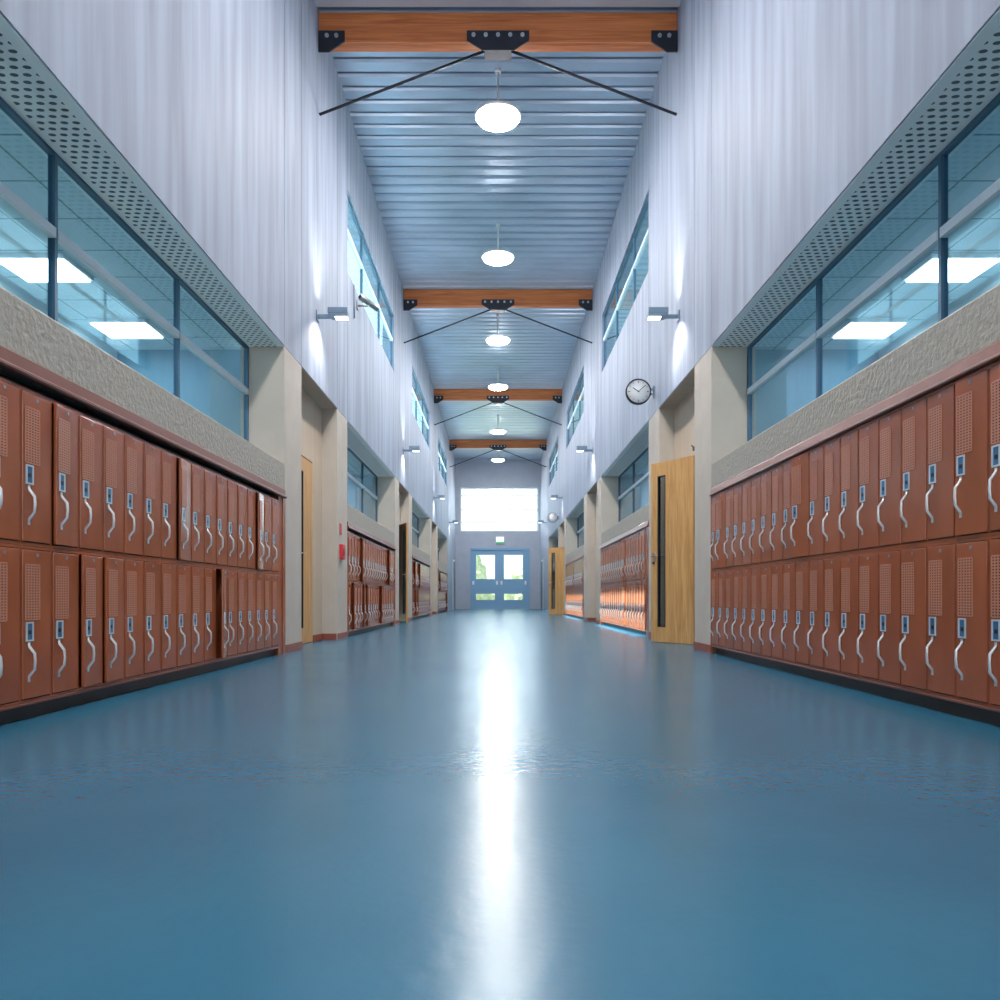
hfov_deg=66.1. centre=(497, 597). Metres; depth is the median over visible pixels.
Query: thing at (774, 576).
vent
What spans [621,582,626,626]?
locker
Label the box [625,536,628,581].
locker
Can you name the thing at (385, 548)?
locker
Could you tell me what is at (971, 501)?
locker
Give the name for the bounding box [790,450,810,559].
locker
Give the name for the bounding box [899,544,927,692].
locker
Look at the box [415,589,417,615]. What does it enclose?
locker
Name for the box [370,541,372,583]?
locker
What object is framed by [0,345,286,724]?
surround
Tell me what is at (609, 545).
locker
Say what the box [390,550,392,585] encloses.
locker
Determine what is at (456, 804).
floor
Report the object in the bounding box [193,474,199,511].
vent
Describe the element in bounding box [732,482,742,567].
locker
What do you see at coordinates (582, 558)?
locker
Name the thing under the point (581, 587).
locker
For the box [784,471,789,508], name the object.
vent
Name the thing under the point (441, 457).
window
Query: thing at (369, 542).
locker
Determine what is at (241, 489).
locker
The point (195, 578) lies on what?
vent
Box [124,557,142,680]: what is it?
locker
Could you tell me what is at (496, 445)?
roof beam
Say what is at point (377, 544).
locker
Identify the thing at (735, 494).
vent
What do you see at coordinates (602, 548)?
locker
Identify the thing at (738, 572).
locker
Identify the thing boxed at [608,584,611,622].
locker
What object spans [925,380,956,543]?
locker
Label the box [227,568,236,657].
locker
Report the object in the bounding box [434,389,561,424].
roof beam
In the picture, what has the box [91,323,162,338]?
diffuser
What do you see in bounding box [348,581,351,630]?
locker
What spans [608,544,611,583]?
locker
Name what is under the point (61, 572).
vent
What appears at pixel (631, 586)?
vent
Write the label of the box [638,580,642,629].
locker
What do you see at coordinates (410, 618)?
baseboard
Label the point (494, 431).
pendant lamp
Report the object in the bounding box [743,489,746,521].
vent
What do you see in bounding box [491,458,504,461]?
pendant lamp
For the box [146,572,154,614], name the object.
vent
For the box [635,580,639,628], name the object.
locker
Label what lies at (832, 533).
locker
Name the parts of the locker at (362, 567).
door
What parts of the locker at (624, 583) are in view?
door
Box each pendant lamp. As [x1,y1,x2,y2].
[475,68,520,131]
[481,223,514,265]
[485,314,510,344]
[488,366,507,389]
[490,415,505,433]
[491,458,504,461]
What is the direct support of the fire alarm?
attached to the wall at (199, 123)
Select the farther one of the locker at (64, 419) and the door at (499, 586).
the door at (499, 586)
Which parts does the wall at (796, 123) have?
sill, recess panel, sill, recess panel, sill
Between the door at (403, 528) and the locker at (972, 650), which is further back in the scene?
the door at (403, 528)
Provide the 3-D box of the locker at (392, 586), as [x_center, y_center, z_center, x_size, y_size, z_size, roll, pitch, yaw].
[-2.814,0.147,19.359,0.431,0.883,0.294,0,0,0]
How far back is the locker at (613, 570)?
17.55 m
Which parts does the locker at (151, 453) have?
latch plate, handle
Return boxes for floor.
[0,609,999,999]
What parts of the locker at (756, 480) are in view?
handle, door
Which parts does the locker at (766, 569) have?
handle, latch plate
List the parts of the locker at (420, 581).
door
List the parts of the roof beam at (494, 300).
tie rod, gusset plate, tie rod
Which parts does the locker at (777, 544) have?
handle, latch plate, door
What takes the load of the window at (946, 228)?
in the wall at (796, 123)
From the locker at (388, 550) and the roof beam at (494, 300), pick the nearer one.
the locker at (388, 550)
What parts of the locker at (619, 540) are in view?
door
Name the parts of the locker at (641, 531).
door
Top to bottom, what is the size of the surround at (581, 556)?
2.055 m
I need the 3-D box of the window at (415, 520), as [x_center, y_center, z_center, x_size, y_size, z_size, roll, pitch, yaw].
[-3.115,-2.507,26.870,0.060,1.245,6.240,0,0,0]
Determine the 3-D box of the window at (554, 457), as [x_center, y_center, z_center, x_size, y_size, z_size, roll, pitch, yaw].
[2.715,-6.480,37.035,0.060,1.440,6.090,0,0,0]
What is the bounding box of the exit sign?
[496,537,503,542]
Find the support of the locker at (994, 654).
on the surround at (990, 354)
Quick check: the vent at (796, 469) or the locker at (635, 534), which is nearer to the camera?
the vent at (796, 469)
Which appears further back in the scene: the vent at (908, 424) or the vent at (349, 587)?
the vent at (349, 587)
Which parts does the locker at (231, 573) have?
latch plate, handle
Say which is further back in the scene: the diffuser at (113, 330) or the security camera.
the security camera
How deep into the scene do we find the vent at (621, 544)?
16.36 m
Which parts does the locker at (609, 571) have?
door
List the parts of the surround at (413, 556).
crown moulding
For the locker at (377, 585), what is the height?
0.883 m
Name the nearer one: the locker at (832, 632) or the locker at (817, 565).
the locker at (832, 632)
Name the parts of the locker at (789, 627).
handle, latch plate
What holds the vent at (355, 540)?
attached to the locker at (356, 567)
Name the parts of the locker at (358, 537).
door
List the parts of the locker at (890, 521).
handle, latch plate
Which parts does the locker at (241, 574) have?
latch plate, handle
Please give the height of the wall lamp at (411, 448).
0.175 m
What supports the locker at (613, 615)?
on the surround at (646, 524)
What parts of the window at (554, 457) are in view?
pane, pane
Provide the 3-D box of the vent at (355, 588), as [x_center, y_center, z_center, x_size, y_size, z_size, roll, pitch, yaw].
[-2.640,-0.033,14.287,0.004,0.319,0.139,0,0,0]
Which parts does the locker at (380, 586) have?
door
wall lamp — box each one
[316,307,349,322]
[403,446,419,452]
[434,495,444,498]
[551,495,561,498]
[576,446,592,452]
[646,307,679,322]
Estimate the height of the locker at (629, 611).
0.923 m
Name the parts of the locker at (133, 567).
latch plate, handle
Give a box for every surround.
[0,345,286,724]
[347,522,395,635]
[412,555,430,619]
[438,568,447,612]
[548,569,554,610]
[565,554,583,619]
[600,521,648,636]
[709,340,999,725]
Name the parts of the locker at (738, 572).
door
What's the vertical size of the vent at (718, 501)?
0.334 m
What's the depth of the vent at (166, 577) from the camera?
6.13 m
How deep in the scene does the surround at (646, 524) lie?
14.14 m
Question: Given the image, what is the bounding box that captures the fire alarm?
[339,544,344,559]
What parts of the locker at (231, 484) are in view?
latch plate, handle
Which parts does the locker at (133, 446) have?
latch plate, handle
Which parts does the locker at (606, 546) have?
door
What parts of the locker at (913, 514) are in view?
handle, latch plate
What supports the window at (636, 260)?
in the wall at (796, 123)
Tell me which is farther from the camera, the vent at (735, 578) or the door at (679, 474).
the door at (679, 474)
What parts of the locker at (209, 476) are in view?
latch plate, handle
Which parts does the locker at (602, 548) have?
door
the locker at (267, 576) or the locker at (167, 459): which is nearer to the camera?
the locker at (167, 459)
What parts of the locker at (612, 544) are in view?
door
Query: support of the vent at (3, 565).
attached to the locker at (9, 553)
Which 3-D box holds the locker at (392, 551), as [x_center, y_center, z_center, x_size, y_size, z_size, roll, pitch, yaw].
[-2.814,-0.738,19.359,0.431,0.883,0.294,0,0,0]
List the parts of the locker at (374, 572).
door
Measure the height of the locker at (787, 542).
0.923 m
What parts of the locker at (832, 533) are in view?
handle, latch plate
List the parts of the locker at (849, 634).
handle, latch plate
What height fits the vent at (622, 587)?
0.334 m
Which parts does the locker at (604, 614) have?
door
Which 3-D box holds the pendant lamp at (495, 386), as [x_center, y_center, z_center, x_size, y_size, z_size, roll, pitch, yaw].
[0.000,-8.224,28.700,0.770,0.852,0.770,0,0,0]
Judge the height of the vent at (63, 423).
0.319 m
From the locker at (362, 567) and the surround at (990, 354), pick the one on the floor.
the surround at (990, 354)
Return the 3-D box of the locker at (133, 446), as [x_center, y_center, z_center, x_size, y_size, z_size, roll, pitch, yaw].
[-2.815,-0.738,5.593,0.431,0.883,0.294,0,0,0]
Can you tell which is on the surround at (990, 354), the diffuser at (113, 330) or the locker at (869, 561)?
the locker at (869, 561)
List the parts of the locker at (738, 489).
door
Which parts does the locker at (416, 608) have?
door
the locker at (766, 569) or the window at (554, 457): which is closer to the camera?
the locker at (766, 569)
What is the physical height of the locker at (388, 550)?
0.883 m
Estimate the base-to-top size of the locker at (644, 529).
0.923 m
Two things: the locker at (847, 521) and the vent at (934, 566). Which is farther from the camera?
the locker at (847, 521)
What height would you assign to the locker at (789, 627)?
0.923 m
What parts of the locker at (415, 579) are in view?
door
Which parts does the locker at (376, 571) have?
door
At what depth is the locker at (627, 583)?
15.70 m
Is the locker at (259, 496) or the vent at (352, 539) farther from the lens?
the vent at (352, 539)
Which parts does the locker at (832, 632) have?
handle, latch plate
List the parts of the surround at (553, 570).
post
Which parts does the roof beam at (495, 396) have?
tie rod, gusset plate, tie rod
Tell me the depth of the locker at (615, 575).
17.25 m
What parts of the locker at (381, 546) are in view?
door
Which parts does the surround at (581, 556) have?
crown moulding, post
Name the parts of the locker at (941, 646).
handle, latch plate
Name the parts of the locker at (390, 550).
door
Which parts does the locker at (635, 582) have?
door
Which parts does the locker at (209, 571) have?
latch plate, handle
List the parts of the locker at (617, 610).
door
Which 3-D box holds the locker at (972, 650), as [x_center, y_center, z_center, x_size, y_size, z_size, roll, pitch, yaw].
[2.814,0.128,4.296,0.432,0.923,0.296,0,0,0]
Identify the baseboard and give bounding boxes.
[285,631,347,653]
[395,617,412,624]
[583,617,600,624]
[648,631,710,653]
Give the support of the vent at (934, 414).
attached to the locker at (940, 509)
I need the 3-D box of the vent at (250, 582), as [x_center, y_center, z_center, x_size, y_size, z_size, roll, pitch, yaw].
[-2.640,-0.033,8.204,0.004,0.319,0.139,0,0,0]
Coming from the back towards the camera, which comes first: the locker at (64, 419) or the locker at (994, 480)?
the locker at (64, 419)
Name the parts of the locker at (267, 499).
latch plate, handle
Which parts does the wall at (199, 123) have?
sill, recess panel, sill, recess panel, sill, sill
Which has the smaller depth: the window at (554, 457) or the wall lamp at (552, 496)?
the wall lamp at (552, 496)
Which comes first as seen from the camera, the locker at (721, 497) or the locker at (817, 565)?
the locker at (817, 565)
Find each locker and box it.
[0,377,19,544]
[0,543,19,708]
[20,386,50,547]
[20,545,50,703]
[51,399,77,550]
[51,548,77,696]
[78,411,101,553]
[78,551,101,690]
[102,422,123,555]
[102,554,123,685]
[124,432,142,557]
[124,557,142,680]
[142,440,159,559]
[143,559,159,676]
[160,448,175,561]
[160,561,175,672]
[176,455,190,563]
[176,562,189,668]
[190,461,203,564]
[190,564,203,665]
[204,467,215,565]
[204,565,215,662]
[214,473,226,567]
[216,567,228,660]
[227,478,236,568]
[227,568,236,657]
[237,482,246,569]
[237,569,246,655]
[247,487,255,570]
[247,570,255,653]
[255,490,263,571]
[255,571,263,651]
[264,494,270,572]
[264,572,270,649]
[271,497,278,572]
[271,573,278,647]
[348,531,351,581]
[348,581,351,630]
[351,533,354,581]
[351,582,356,630]
[354,534,357,581]
[354,582,357,629]
[357,535,360,582]
[357,582,360,628]
[360,537,365,582]
[360,583,362,628]
[363,539,365,582]
[363,583,367,627]
[365,539,368,582]
[365,583,370,626]
[367,540,370,583]
[368,584,370,626]
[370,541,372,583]
[370,584,372,625]
[373,543,375,583]
[373,584,375,625]
[375,543,377,583]
[375,584,377,624]
[376,544,379,584]
[377,585,379,624]
[379,545,381,584]
[379,585,383,623]
[381,546,383,584]
[383,547,385,584]
[383,585,385,622]
[385,548,387,585]
[385,586,387,622]
[387,549,391,585]
[387,586,388,622]
[389,586,390,621]
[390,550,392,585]
[390,586,392,621]
[392,551,393,585]
[392,586,393,620]
[412,560,413,588]
[412,589,413,616]
[413,560,416,588]
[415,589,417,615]
[418,563,421,588]
[439,572,441,590]
[573,588,574,614]
[580,558,581,586]
[580,587,581,616]
[581,558,582,586]
[581,587,582,616]
[600,548,602,584]
[600,585,602,620]
[601,548,603,584]
[601,585,603,620]
[603,547,605,584]
[603,584,605,621]
[604,546,607,583]
[604,584,607,621]
[606,545,609,583]
[606,584,609,622]
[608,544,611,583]
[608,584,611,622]
[610,544,612,583]
[610,584,612,622]
[612,543,614,582]
[612,583,614,623]
[614,541,617,582]
[614,583,617,624]
[616,540,619,582]
[616,583,619,624]
[618,539,621,582]
[618,582,621,624]
[620,538,623,581]
[620,582,623,625]
[621,537,626,581]
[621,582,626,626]
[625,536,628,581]
[625,582,628,626]
[627,535,631,580]
[627,581,631,627]
[630,534,633,580]
[630,581,633,627]
[632,532,636,580]
[632,581,636,628]
[635,531,639,579]
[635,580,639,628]
[638,529,642,579]
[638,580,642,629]
[641,528,645,579]
[641,579,645,630]
[709,493,718,570]
[709,570,718,646]
[715,490,725,569]
[716,569,725,648]
[724,486,733,568]
[724,568,733,649]
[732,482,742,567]
[732,567,742,651]
[740,478,751,566]
[740,566,751,653]
[749,473,761,565]
[749,565,761,656]
[759,468,771,564]
[759,564,771,658]
[769,462,783,562]
[769,562,783,660]
[781,457,795,561]
[781,561,795,663]
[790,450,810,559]
[793,559,809,666]
[807,443,824,557]
[807,557,824,670]
[822,435,842,556]
[822,555,840,673]
[838,427,858,553]
[838,553,858,677]
[857,417,879,551]
[857,550,879,682]
[877,406,901,549]
[877,547,901,687]
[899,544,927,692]
[900,394,927,546]
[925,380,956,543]
[925,540,956,699]
[953,365,989,539]
[954,536,989,706]
[988,360,999,535]
[988,535,999,708]
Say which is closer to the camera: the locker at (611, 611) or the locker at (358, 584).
the locker at (358, 584)
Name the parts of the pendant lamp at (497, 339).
rod, lamp shade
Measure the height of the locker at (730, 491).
0.923 m
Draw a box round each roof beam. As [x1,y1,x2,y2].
[318,13,677,115]
[404,290,591,342]
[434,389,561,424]
[450,440,545,466]
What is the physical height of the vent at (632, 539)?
0.334 m
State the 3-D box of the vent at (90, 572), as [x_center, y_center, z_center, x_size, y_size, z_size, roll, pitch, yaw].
[-2.624,-0.033,4.955,0.004,0.319,0.139,0,0,-5]
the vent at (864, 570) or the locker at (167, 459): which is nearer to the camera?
the vent at (864, 570)
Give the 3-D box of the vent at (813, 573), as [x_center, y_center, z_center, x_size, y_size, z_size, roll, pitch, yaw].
[2.640,-0.061,6.434,0.004,0.334,0.140,0,0,0]
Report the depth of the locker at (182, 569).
6.44 m
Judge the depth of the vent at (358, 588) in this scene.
14.54 m
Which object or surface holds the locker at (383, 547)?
on the locker at (383, 585)
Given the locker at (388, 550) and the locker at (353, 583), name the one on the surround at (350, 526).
the locker at (353, 583)
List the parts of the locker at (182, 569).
latch plate, handle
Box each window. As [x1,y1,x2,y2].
[0,96,248,441]
[347,446,377,521]
[348,199,392,366]
[412,370,428,446]
[412,512,418,547]
[438,439,445,483]
[460,488,537,531]
[550,439,557,483]
[567,370,583,446]
[577,512,583,547]
[603,199,647,366]
[618,446,648,521]
[747,92,999,441]
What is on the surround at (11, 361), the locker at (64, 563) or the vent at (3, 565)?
the locker at (64, 563)
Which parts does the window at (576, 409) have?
pane, pane, pane, pane, pane, pane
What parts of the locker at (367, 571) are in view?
door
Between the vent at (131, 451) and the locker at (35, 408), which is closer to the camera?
the locker at (35, 408)
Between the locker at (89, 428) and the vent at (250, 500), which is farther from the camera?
the vent at (250, 500)
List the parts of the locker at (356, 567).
door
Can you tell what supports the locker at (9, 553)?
on the surround at (11, 361)
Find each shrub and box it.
[476,555,491,599]
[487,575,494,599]
[504,567,522,599]
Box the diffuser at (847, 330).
[833,323,904,338]
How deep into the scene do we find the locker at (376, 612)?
16.61 m
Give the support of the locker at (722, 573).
on the surround at (990, 354)
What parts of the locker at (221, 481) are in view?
latch plate, handle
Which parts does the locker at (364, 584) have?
door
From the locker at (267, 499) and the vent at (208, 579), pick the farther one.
the locker at (267, 499)
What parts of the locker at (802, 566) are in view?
handle, latch plate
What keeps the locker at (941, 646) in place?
on the surround at (990, 354)
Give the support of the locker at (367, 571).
on the locker at (367, 585)
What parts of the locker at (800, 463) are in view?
handle, latch plate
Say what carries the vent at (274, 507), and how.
attached to the locker at (274, 502)
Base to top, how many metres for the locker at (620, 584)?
0.923 m
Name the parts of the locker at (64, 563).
latch plate, handle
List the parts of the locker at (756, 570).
handle, door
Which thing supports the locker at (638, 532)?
on the locker at (638, 581)
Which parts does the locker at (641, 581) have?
door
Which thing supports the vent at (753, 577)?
attached to the locker at (756, 570)
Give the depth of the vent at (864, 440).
5.54 m
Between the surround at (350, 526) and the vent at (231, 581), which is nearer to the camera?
the vent at (231, 581)
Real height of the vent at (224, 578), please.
0.319 m
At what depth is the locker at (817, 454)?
6.36 m
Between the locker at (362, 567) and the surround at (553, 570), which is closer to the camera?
the locker at (362, 567)
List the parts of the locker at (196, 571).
latch plate, handle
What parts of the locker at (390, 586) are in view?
door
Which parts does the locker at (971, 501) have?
handle, latch plate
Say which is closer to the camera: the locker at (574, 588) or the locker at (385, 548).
the locker at (385, 548)
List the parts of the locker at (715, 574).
door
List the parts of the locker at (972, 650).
handle, latch plate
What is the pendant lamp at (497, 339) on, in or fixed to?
hanging from the ceiling
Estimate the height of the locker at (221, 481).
0.883 m
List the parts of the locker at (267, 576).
handle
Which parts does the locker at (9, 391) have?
handle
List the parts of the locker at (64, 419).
latch plate, handle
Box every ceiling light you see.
[0,253,93,281]
[87,318,165,338]
[830,318,908,338]
[902,253,999,281]
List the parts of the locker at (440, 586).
door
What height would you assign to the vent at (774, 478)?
0.334 m
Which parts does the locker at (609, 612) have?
door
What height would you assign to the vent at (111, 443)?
0.319 m
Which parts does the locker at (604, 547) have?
door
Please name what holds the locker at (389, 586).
on the surround at (350, 526)
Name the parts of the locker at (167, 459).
latch plate, handle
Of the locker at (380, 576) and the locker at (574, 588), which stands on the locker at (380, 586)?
the locker at (380, 576)
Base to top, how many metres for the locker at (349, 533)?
0.883 m
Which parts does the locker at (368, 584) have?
door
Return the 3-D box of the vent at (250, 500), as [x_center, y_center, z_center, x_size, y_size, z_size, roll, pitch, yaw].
[-2.640,-0.918,8.204,0.004,0.319,0.139,0,0,0]
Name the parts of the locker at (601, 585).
door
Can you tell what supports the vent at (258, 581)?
attached to the locker at (259, 575)
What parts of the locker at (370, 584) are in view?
door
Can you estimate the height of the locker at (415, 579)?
0.883 m
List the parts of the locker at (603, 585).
door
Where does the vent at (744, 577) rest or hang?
attached to the locker at (747, 571)
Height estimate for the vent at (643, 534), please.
0.334 m
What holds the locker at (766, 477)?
on the locker at (766, 569)
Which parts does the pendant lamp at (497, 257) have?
rod, lamp shade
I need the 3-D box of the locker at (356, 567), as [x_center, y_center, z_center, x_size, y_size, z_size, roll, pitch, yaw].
[-2.814,-0.738,14.335,0.431,0.883,0.294,0,0,0]
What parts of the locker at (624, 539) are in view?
door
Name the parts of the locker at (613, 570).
door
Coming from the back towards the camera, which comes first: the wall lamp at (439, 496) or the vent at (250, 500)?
the wall lamp at (439, 496)
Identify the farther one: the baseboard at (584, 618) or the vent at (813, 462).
the baseboard at (584, 618)
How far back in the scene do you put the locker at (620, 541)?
16.64 m
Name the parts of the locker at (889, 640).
handle, latch plate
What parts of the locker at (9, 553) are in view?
handle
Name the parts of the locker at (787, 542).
handle, latch plate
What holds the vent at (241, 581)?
attached to the locker at (241, 574)
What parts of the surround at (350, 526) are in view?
post, plinth rail, crown moulding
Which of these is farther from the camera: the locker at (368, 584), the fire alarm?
the locker at (368, 584)
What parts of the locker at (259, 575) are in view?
latch plate, handle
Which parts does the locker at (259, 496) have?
door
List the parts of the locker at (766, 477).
handle, latch plate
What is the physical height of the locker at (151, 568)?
0.883 m
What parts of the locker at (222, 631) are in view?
door, handle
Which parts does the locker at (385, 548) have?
door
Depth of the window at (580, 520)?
29.05 m
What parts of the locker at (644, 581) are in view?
door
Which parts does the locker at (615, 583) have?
door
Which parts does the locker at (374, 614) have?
door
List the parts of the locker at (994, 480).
handle, latch plate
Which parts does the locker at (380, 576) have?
door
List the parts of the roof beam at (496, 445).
tie rod, gusset plate, tie rod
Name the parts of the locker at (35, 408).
latch plate, handle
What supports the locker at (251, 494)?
on the locker at (251, 575)
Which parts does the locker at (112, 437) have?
latch plate, handle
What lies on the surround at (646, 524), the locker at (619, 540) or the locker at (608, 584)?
the locker at (608, 584)
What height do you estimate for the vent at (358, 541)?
0.319 m
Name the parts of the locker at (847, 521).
handle, latch plate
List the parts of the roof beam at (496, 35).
tie rod, gusset plate, tie rod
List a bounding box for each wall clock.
[548,513,558,522]
[625,379,654,404]
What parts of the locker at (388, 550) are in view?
door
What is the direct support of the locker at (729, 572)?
on the surround at (990, 354)
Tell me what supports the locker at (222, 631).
on the surround at (11, 361)
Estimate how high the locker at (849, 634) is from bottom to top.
0.923 m
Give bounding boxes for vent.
[0,395,7,456]
[0,562,6,621]
[25,405,39,465]
[25,564,39,620]
[55,566,68,618]
[58,418,69,474]
[82,429,93,481]
[86,568,95,617]
[106,438,116,487]
[109,570,117,616]
[127,447,136,493]
[127,571,136,615]
[146,455,154,498]
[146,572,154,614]
[163,462,170,503]
[163,574,170,613]
[179,575,185,612]
[182,468,186,507]
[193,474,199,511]
[193,576,198,612]
[206,479,211,515]
[206,577,211,611]
[218,484,222,518]
[224,578,225,610]
[229,488,233,521]
[229,578,233,610]
[239,492,243,524]
[239,579,243,609]
[248,497,252,526]
[248,580,252,609]
[257,580,260,609]
[260,500,262,529]
[265,503,268,531]
[265,581,268,608]
[273,506,276,533]
[273,582,276,608]
[349,537,350,555]
[349,587,350,604]
[352,539,353,556]
[355,540,356,556]
[355,588,356,604]
[358,541,359,557]
[358,588,359,604]
[621,544,622,558]
[621,587,622,602]
[631,539,632,556]
[631,586,632,602]
[642,534,643,552]
[712,503,714,530]
[712,579,714,606]
[717,500,720,528]
[719,579,721,606]
[726,497,729,526]
[726,578,729,606]
[734,493,737,524]
[734,577,737,607]
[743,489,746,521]
[743,576,746,607]
[752,485,755,518]
[752,576,755,607]
[761,481,766,515]
[761,575,766,608]
[772,476,777,512]
[772,574,777,608]
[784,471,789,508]
[784,573,789,609]
[792,465,800,504]
[796,572,802,609]
[810,459,816,500]
[810,570,816,610]
[825,452,832,495]
[825,569,832,610]
[841,444,849,490]
[841,568,849,611]
[860,436,868,484]
[860,566,868,612]
[880,427,890,478]
[880,564,890,613]
[901,562,913,614]
[903,416,914,471]
[928,404,941,463]
[928,560,941,615]
[956,391,971,454]
[957,557,972,616]
[991,379,999,444]
[991,555,999,617]
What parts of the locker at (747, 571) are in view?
handle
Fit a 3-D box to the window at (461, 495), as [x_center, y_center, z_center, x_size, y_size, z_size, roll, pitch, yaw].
[0.087,-5.530,48.140,4.881,2.759,0.080,0,0,0]
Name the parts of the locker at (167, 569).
latch plate, handle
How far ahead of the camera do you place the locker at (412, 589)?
23.83 m
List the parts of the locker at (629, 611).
door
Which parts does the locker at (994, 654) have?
handle, latch plate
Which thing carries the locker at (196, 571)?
on the surround at (11, 361)
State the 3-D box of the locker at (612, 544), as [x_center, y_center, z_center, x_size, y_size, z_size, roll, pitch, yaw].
[2.814,-0.797,17.800,0.432,0.923,0.296,0,0,0]
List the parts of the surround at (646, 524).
plinth rail, crown moulding, post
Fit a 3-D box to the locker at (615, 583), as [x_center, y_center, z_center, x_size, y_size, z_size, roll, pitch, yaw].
[2.815,0.128,17.203,0.431,0.923,0.296,0,0,0]
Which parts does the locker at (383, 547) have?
door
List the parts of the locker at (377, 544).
door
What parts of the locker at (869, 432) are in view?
handle, latch plate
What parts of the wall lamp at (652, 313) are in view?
arm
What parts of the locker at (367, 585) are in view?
door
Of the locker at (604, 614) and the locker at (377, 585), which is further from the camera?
the locker at (604, 614)
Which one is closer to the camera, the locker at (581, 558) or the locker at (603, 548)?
the locker at (603, 548)
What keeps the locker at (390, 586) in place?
on the surround at (350, 526)
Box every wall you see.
[0,0,455,644]
[456,459,539,608]
[540,0,999,652]
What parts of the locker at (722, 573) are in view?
door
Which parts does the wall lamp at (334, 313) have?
arm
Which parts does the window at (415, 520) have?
pane, pane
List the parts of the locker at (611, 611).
door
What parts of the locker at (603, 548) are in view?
door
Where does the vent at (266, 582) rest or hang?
attached to the locker at (267, 576)
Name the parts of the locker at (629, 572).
door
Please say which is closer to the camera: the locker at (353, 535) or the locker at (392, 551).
the locker at (353, 535)
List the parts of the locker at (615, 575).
door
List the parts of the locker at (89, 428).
latch plate, handle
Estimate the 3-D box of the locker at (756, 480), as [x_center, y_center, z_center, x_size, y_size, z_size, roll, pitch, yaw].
[2.814,-0.797,7.878,0.432,0.923,0.296,0,0,0]
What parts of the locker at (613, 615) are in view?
door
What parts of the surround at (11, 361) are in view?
plinth rail, crown moulding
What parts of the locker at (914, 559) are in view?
handle, latch plate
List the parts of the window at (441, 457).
pane, pane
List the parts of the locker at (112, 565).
latch plate, handle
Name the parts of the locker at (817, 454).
handle, latch plate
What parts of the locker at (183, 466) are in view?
latch plate, handle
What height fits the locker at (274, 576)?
0.883 m
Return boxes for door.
[301,456,312,643]
[399,523,409,622]
[453,560,454,609]
[470,548,529,608]
[541,560,542,609]
[549,547,563,613]
[651,455,694,643]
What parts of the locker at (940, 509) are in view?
handle, latch plate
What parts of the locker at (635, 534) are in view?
door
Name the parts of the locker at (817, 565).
handle, latch plate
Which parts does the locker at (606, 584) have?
door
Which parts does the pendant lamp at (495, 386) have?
lamp shade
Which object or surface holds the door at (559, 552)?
in the wall at (796, 123)
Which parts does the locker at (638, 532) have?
door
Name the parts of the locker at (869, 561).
handle, latch plate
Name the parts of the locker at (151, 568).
latch plate, handle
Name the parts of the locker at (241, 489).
latch plate, handle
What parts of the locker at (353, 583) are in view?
door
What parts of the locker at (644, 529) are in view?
door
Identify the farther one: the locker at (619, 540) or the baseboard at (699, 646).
the locker at (619, 540)
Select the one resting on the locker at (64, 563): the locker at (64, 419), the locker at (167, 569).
the locker at (64, 419)
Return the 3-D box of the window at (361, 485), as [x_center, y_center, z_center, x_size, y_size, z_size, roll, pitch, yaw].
[-3.115,-2.507,16.650,0.060,1.245,6.240,0,0,0]
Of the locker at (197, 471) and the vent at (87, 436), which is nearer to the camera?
the vent at (87, 436)
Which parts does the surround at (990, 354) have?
post, crown moulding, plinth rail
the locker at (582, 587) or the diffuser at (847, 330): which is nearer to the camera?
the diffuser at (847, 330)
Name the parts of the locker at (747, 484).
handle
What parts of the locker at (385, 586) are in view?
door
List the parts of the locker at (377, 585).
door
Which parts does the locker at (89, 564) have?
latch plate, handle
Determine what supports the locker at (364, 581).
on the locker at (364, 584)
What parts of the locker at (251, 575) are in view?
latch plate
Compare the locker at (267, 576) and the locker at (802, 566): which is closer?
the locker at (802, 566)
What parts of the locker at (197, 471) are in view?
latch plate, handle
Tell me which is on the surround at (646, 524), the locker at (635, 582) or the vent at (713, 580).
the locker at (635, 582)
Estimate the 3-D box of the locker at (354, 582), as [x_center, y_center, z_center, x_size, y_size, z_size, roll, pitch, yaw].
[-2.814,0.147,14.335,0.432,0.883,0.294,0,0,0]
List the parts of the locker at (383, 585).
door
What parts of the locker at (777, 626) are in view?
handle, latch plate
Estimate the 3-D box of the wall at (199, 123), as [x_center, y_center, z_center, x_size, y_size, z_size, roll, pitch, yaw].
[-3.825,-4.005,19.995,2.350,9.390,55.991,0,0,0]
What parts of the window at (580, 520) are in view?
pane, pane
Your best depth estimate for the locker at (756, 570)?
7.86 m
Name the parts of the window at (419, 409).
pane, pane, pane, pane, pane, pane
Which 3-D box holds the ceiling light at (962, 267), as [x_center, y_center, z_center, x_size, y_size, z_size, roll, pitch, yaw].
[4.440,-3.225,7.530,0.680,0.060,0.540,0,0,0]
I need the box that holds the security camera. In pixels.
[354,285,379,317]
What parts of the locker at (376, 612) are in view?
door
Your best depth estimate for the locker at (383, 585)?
17.80 m
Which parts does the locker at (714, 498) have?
door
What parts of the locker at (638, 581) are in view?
door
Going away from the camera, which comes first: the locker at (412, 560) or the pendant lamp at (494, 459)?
the locker at (412, 560)
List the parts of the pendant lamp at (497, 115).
rod, lamp shade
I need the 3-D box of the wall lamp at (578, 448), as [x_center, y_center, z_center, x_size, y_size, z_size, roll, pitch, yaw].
[2.420,-4.147,21.490,0.459,0.175,0.170,0,0,0]
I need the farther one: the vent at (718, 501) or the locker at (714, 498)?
the locker at (714, 498)
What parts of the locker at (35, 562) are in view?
latch plate, handle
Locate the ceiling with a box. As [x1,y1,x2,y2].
[315,0,680,458]
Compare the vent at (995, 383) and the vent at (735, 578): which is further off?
the vent at (735, 578)
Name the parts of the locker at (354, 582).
door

